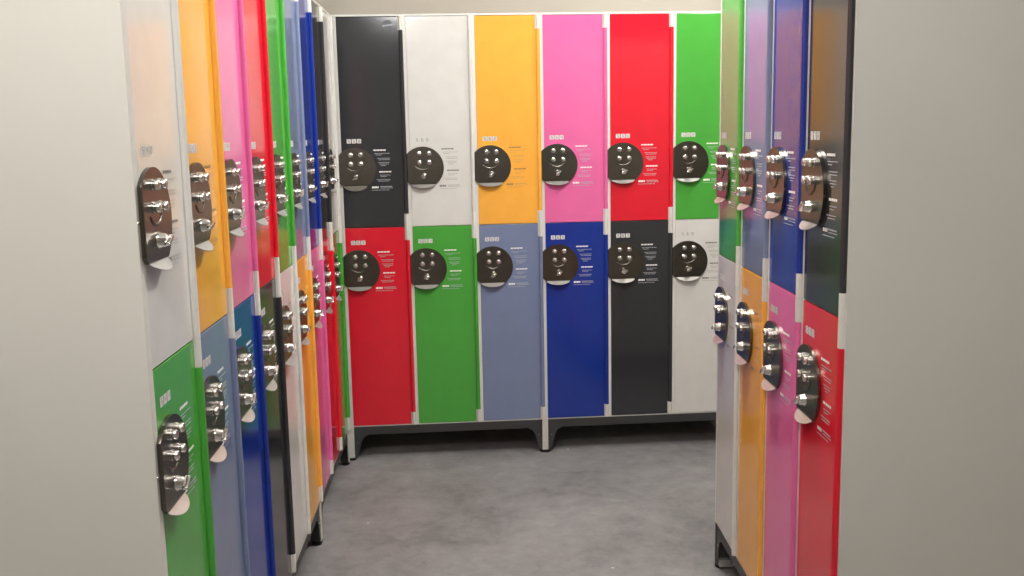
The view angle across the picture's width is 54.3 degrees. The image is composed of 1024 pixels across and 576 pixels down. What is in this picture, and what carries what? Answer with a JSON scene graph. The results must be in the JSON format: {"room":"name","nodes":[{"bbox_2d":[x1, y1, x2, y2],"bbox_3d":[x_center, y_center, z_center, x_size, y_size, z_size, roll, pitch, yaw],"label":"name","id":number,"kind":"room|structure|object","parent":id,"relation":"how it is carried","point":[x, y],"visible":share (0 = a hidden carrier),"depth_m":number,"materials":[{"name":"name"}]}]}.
{"room":"changing room","nodes":[
{"label":"changing room","id":0,"kind":"room"},
{"bbox_2d":[296,420,739,575],"bbox_3d":[0.624,1.224,2.011,5.200,0.100,8.800,-1,9,0],"label":"floor","id":1,"kind":"structure","parent":0,"point":[638,499],"depth_m":4.03,"materials":[{"name":"concrete"}]},
{"bbox_2d":[0,0,275,575],"bbox_3d":[-0.886,0.161,2.191,0.533,2.006,0.928,-2,9,-3],"label":"tall cabinet","id":2,"kind":"object","parent":1,"relation":"on","point":[134,441],"visible":1,"depth_m":1.76,"materials":[{"name":"metal"}]},
{"bbox_2d":[243,0,322,575],"bbox_3d":[-0.930,0.025,3.082,0.533,2.006,0.922,-2,9,-3],"label":"tall cabinet","id":3,"kind":"object","parent":1,"relation":"on","point":[272,27],"visible":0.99,"depth_m":3.04,"materials":[{"name":"metal"}]},
{"bbox_2d":[298,0,350,541],"bbox_3d":[-0.974,-0.111,3.972,0.533,2.006,0.926,-2,9,-3],"label":"tall cabinet","id":4,"kind":"object","parent":1,"relation":"on","point":[316,32],"visible":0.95,"depth_m":3.95,"materials":[{"name":"metal"}]},
{"bbox_2d":[330,12,545,460],"bbox_3d":[-0.332,-0.240,4.732,0.929,2.006,0.533,-2,9,-4],"label":"tall cabinet","id":5,"kind":"object","parent":1,"relation":"on","point":[439,115],"visible":1,"depth_m":4.49,"materials":[{"name":"metal"}]},
{"bbox_2d":[539,11,720,451],"bbox_3d":[0.569,-0.268,4.801,0.922,2.006,0.533,-2,9,-4],"label":"tall cabinet","id":6,"kind":"object","parent":1,"relation":"on","point":[630,101],"visible":0.93,"depth_m":4.55,"materials":[{"name":"metal"}]},
{"bbox_2d":[711,0,1023,575],"bbox_3d":[0.920,0.049,2.689,0.533,2.006,1.226,-1,9,-1],"label":"tall cabinet","id":7,"kind":"object","parent":1,"relation":"on","point":[868,307],"visible":1,"depth_m":2.13,"materials":[{"name":"metal"}]},
{"bbox_2d":[315,0,720,14],"bbox_3d":[0.292,-0.677,5.050,5.400,2.750,0.100,-2,9,-4],"label":"wall","id":8,"kind":"structure","parent":0,"point":[333,7],"depth_m":4.87,"materials":[{"name":"beige paint"}]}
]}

